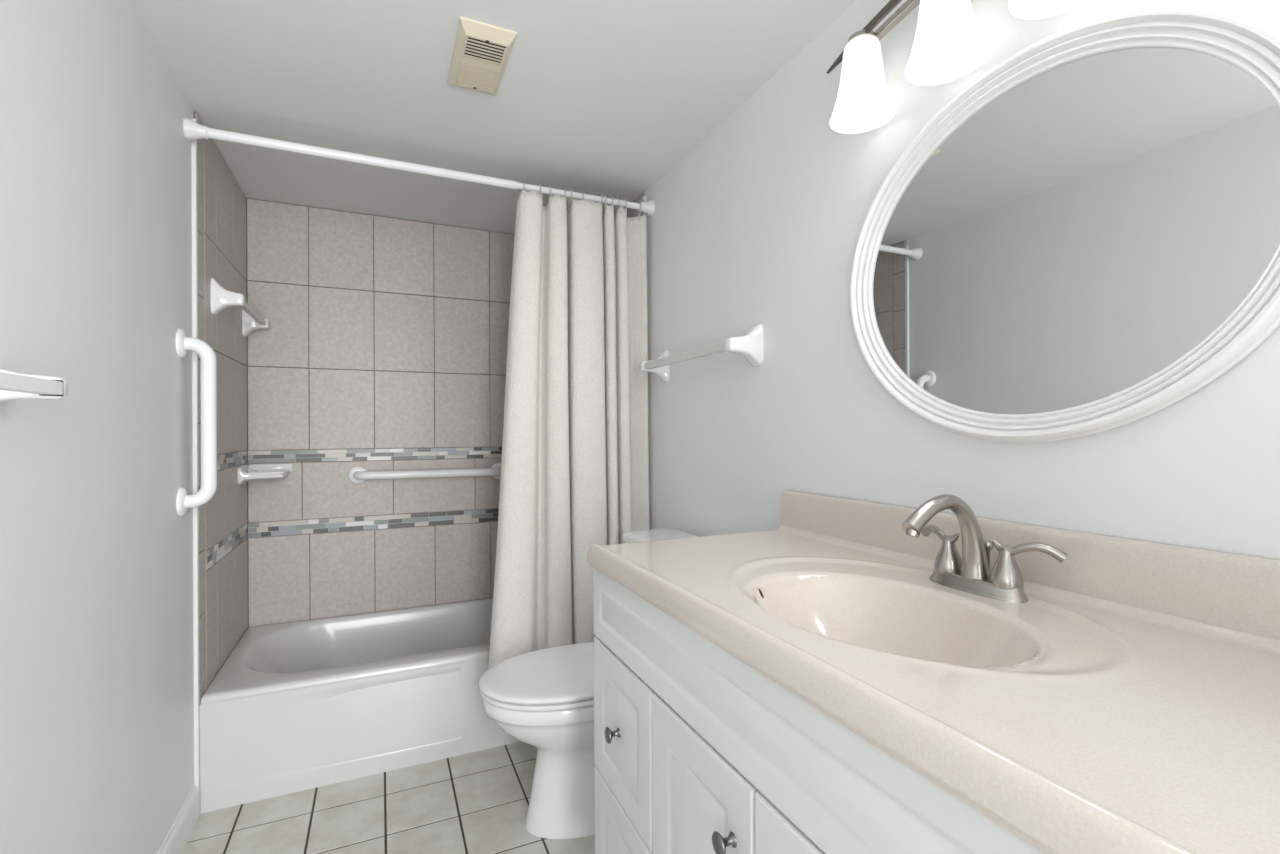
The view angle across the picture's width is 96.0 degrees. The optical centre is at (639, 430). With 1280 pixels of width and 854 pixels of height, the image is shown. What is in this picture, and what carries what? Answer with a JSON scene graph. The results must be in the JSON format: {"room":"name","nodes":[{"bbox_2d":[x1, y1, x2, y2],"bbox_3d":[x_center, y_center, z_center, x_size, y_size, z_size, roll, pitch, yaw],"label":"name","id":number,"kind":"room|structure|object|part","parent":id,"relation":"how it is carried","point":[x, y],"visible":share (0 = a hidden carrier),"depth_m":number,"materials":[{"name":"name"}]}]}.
{"room":"bathroom","nodes":[
{"label":"bathroom","id":0,"kind":"room"},
{"bbox_2d":[0,0,247,853],"bbox_3d":[-0.914,0.096,0.651,0.110,2.360,4.038,0,0,-24],"label":"wall","id":1,"kind":"structure","parent":0,"point":[97,605],"depth_m":1.20,"materials":[{"name":"white paint"}]},
{"bbox_2d":[0,368,67,402],"bbox_3d":[-0.802,-0.069,0.609,0.081,0.052,0.614,0,0,-24],"label":"towel bar","id":2,"kind":"object","parent":1,"relation":"attached to","point":[13,385],"visible":1,"depth_m":0.84,"materials":[{"name":"white ceramic"}]},
{"bbox_2d":[157,785,198,853],"bbox_3d":[-0.711,1.124,0.336,0.013,0.103,3.100,0,0,-24],"label":"baseboard","id":3,"kind":"structure","parent":1,"relation":"attached to","point":[175,842],"depth_m":1.62,"materials":[{"name":"white paint"}]},
{"bbox_2d":[191,118,199,814],"bbox_3d":[-1.359,0.113,1.764,0.012,2.130,0.016,0,0,-24],"label":"trim","id":4,"kind":"structure","parent":1,"relation":"attached to","point":[194,143],"depth_m":1.76,"materials":[{"name":"white paint"}]},
{"bbox_2d":[176,329,216,515],"bbox_3d":[-1.275,-0.024,1.666,0.085,0.536,0.083,0,0,-24],"label":"grab bar","id":5,"kind":"object","parent":1,"relation":"attached to","point":[208,362],"visible":1,"depth_m":1.66,"materials":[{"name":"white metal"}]},
{"bbox_2d":[211,278,269,336],"bbox_3d":[-1.490,-0.449,2.171,0.088,0.122,0.537,0,0,-24],"label":"towel bar","id":6,"kind":"object","parent":1,"relation":"attached to","point":[221,298],"visible":1,"depth_m":1.95,"materials":[{"name":"white ceramic"}]},
{"bbox_2d":[238,463,292,484],"bbox_3d":[-1.537,0.177,2.375,0.166,0.074,0.180,0,0,-24],"label":"soap dish","id":7,"kind":"object","parent":1,"relation":"attached to","point":[246,473],"visible":1,"depth_m":2.33,"materials":[{"name":"white ceramic"}]},
{"bbox_2d":[183,118,654,215],"bbox_3d":[-0.647,-0.895,2.018,1.523,0.061,0.061,0,0,-24],"label":"shower rod","id":8,"kind":"object","parent":1,"relation":"attached to","point":[193,131],"visible":0.99,"depth_m":1.91,"materials":[{"name":"white metal"}]},
{"bbox_2d":[487,190,649,719],"bbox_3d":[-0.251,0.071,2.177,0.649,1.884,0.109,0,0,-24],"label":"shower curtain","id":9,"kind":"object","parent":8,"relation":"hanging from","point":[574,476],"visible":0.76,"depth_m":2.14,"materials":[{"name":"beige fabric"}]},
{"bbox_2d":[568,189,571,213],"bbox_3d":[-0.266,-0.870,2.189,0.012,0.099,0.041,0,0,-24],"label":"curtain ring","id":10,"kind":"object","parent":8,"relation":"hanging from","point":[570,189],"visible":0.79,"depth_m":2.19,"materials":[{"name":"grey plastic"}]},
{"bbox_2d":[637,201,641,221],"bbox_3d":[-0.003,-0.879,2.307,0.005,0.083,0.041,0,0,-24],"label":"curtain ring","id":11,"kind":"object","parent":8,"relation":"hanging from","point":[638,201],"visible":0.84,"depth_m":2.30,"materials":[{"name":"grey plastic"}]},
{"bbox_2d":[246,198,514,627],"bbox_3d":[-0.985,0.096,2.778,1.524,2.360,0.100,0,0,-24],"label":"wall","id":12,"kind":"structure","parent":0,"point":[383,347],"depth_m":2.62,"materials":[{"name":"grey tile"}]},
{"bbox_2d":[348,463,500,483],"bbox_3d":[-0.968,0.198,2.689,0.709,0.085,0.077,0,0,-24],"label":"grab bar","id":13,"kind":"object","parent":12,"relation":"attached to","point":[356,474],"visible":0.84,"depth_m":2.63,"materials":[{"name":"white metal"}]},
{"bbox_2d":[182,741,594,853],"bbox_3d":[-0.153,1.223,0.937,1.524,0.100,3.938,0,0,-24],"label":"floor","id":14,"kind":"structure","parent":0,"point":[477,802],"depth_m":1.76,"materials":[{"name":"grey tile"}]},
{"bbox_2d":[200,598,520,813],"bbox_3d":[-0.813,0.996,2.404,1.502,0.359,0.709,0,0,-24],"label":"bathtub","id":15,"kind":"object","parent":14,"relation":"on","point":[295,706],"visible":0.62,"depth_m":2.00,"materials":[{"name":"white ceramic"}]},
{"bbox_2d":[479,528,698,838],"bbox_3d":[-0.126,0.765,1.800,0.732,0.816,0.416,0,0,-24],"label":"toilet","id":16,"kind":"object","parent":14,"relation":"on","point":[543,699],"visible":0.52,"depth_m":1.67,"materials":[{"name":"white ceramic"}]},
{"bbox_3d":[-0.238,0.730,1.750,0.488,0.020,0.383,0,0,-24],"label":"lid","id":17,"kind":"part","parent":16,"relation":"part of","materials":[{"name":"white plastic"}]},
{"bbox_3d":[-0.234,0.751,1.752,0.486,0.017,0.378,0,0,-24],"label":"seat","id":18,"kind":"part","parent":16,"relation":"part of","materials":[{"name":"white plastic"}]},
{"bbox_3d":[-0.191,0.967,1.771,0.564,0.412,0.372,0,0,-24],"label":"bowl","id":19,"kind":"part","parent":16,"relation":"part of","materials":[{"name":"white ceramic"}]},
{"bbox_3d":[0.110,0.371,1.907,0.211,0.031,0.416,0,0,-24],"label":"tank lid","id":20,"kind":"part","parent":16,"relation":"part of","materials":[{"name":"white ceramic"}]},
{"bbox_2d":[593,567,1042,853],"bbox_3d":[0.389,0.737,0.867,0.581,0.868,1.258,0,0,-24],"label":"vanity cabinet","id":21,"kind":"object","parent":14,"relation":"on","point":[697,751],"visible":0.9,"depth_m":0.81,"materials":[{"name":"white wood"}]},
{"bbox_3d":[-0.057,0.623,1.185,0.029,0.032,0.032,0,0,-24],"label":"knob","id":22,"kind":"part","parent":21,"relation":"part of","materials":[{"name":"grey metal"}]},
{"bbox_3d":[-0.034,0.921,1.195,0.019,0.294,0.309,0,0,-24],"label":"drawer","id":23,"kind":"part","parent":21,"relation":"part of","materials":[{"name":"white wood"}]},
{"bbox_3d":[-0.035,0.623,1.195,0.019,0.294,0.309,0,0,-24],"label":"drawer","id":24,"kind":"part","parent":21,"relation":"part of","materials":[{"name":"white wood"}]},
{"bbox_3d":[0.094,0.772,0.909,0.019,0.592,0.311,0,0,-24],"label":"door","id":25,"kind":"part","parent":21,"relation":"part of","materials":[{"name":"white wood"}]},
{"bbox_3d":[0.117,0.570,0.798,0.029,0.032,0.032,0,0,-24],"label":"knob","id":26,"kind":"part","parent":21,"relation":"part of","materials":[{"name":"grey metal"}]},
{"bbox_3d":[0.223,0.771,0.621,0.019,0.592,0.311,0,0,-24],"label":"door","id":27,"kind":"part","parent":21,"relation":"part of","materials":[{"name":"white wood"}]},
{"bbox_2d":[587,490,1279,853],"bbox_3d":[0.395,0.291,0.873,0.566,0.265,1.269,0,0,-24],"label":"countertop","id":28,"kind":"structure","parent":21,"relation":"on","point":[1131,705],"depth_m":0.69,"materials":[{"name":"beige stone"}]},
{"bbox_3d":[0.393,0.303,0.872,0.555,0.010,1.263,0,0,-24],"label":"underside moulding","id":29,"kind":"part","parent":28,"relation":"part of","materials":[{"name":"beige stone"}]},
{"bbox_2d":[902,494,1067,602],"bbox_3d":[0.506,0.185,0.942,0.198,0.164,0.254,0,0,-24],"label":"faucet","id":30,"kind":"object","parent":28,"relation":"on","point":[972,574],"visible":1,"depth_m":0.94,"materials":[{"name":"silver metal"}]},
{"bbox_3d":[0.541,0.186,1.044,0.019,0.027,0.101,0,0,-3],"label":"lever","id":31,"kind":"part","parent":30,"relation":"part of","materials":[{"name":"silver metal"}]},
{"bbox_3d":[0.499,0.176,0.939,0.183,0.146,0.045,0,0,-24],"label":"spout","id":32,"kind":"part","parent":30,"relation":"part of","materials":[{"name":"silver metal"}]},
{"bbox_3d":[0.543,0.219,1.015,0.046,0.058,0.045,0,0,-24],"label":"handle","id":33,"kind":"part","parent":30,"relation":"part of","materials":[{"name":"silver metal"}]},
{"bbox_3d":[0.563,0.255,0.967,0.060,0.023,0.166,0,0,-24],"label":"plate","id":34,"kind":"part","parent":30,"relation":"part of","materials":[{"name":"silver metal"}]},
{"bbox_3d":[0.588,0.217,0.974,0.017,0.062,0.017,0,0,-24],"label":"lift rod","id":35,"kind":"part","parent":30,"relation":"part of","materials":[{"name":"silver metal"}]},
{"bbox_3d":[0.586,0.219,0.921,0.046,0.058,0.045,0,0,-24],"label":"handle","id":36,"kind":"part","parent":30,"relation":"part of","materials":[{"name":"silver metal"}]},
{"bbox_3d":[0.606,0.186,0.900,0.019,0.027,0.101,0,0,-45],"label":"lever","id":37,"kind":"part","parent":30,"relation":"part of","materials":[{"name":"silver metal"}]},
{"bbox_2d":[129,0,855,233],"bbox_3d":[-0.183,-1.038,0.982,1.724,0.100,4.038,0,0,-24],"label":"ceiling","id":38,"kind":"structure","parent":0,"point":[593,97],"depth_m":1.65,"materials":[{"name":"white paint"}]},
{"bbox_2d":[448,16,516,95],"bbox_3d":[-0.424,-0.974,1.529,0.135,0.025,0.286,0,0,-24],"label":"ceiling vent","id":39,"kind":"object","parent":38,"relation":"in","point":[481,53],"visible":1,"depth_m":1.49,"materials":[{"name":"beige plastic"}]},
{"bbox_2d":[627,0,1279,558],"bbox_3d":[0.558,0.090,1.313,0.110,2.360,4.038,0,0,-24],"label":"wall","id":40,"kind":"structure","parent":0,"point":[761,221],"depth_m":1.41,"materials":[{"name":"white paint"}]},
{"bbox_2d":[642,196,645,214],"bbox_3d":[0.022,0.102,2.385,0.012,2.140,0.016,0,0,-24],"label":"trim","id":41,"kind":"structure","parent":40,"relation":"attached to","point":[643,197],"depth_m":2.38,"materials":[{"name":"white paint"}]},
{"bbox_2d":[640,324,763,381],"bbox_3d":[0.173,-0.248,1.929,0.104,0.122,0.654,0,0,-24],"label":"towel bar","id":42,"kind":"object","parent":40,"relation":"attached to","point":[750,345],"visible":1,"depth_m":1.68,"materials":[{"name":"white ceramic"}]},
{"bbox_2d":[826,0,1087,133],"bbox_3d":[0.591,-0.783,0.954,0.136,0.244,0.766,0,0,-24],"label":"vanity light","id":43,"kind":"object","parent":40,"relation":"attached to","point":[947,47],"visible":1,"depth_m":1.10,"materials":[{"name":"white glass"}]},
{"bbox_3d":[0.469,-0.742,1.220,0.128,0.158,0.128,0,0,-24],"label":"lamp shade","id":44,"kind":"part","parent":43,"relation":"part of","materials":[{"name":"white glass"}]},
{"bbox_3d":[0.549,-0.742,1.042,0.128,0.158,0.128,0,0,-24],"label":"lamp shade","id":45,"kind":"part","parent":43,"relation":"part of","materials":[{"name":"white glass"}]},
{"bbox_3d":[0.629,-0.742,0.864,0.128,0.158,0.128,0,0,-24],"label":"lamp shade","id":46,"kind":"part","parent":43,"relation":"part of","materials":[{"name":"white glass"}]},
{"bbox_2d":[782,490,1279,639],"bbox_3d":[0.646,0.213,0.981,0.020,0.112,1.260,0,0,-24],"label":"backsplash","id":47,"kind":"structure","parent":40,"relation":"attached to","point":[1235,591],"depth_m":0.85,"materials":[{"name":"beige stone"}]},
{"bbox_2d":[850,4,1279,442],"bbox_3d":[0.638,-0.308,0.976,0.036,0.657,0.745,0,0,-24],"label":"oval mirror","id":48,"kind":"object","parent":40,"relation":"attached to","point":[1084,238],"visible":1,"depth_m":0.89,"materials":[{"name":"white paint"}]}
]}

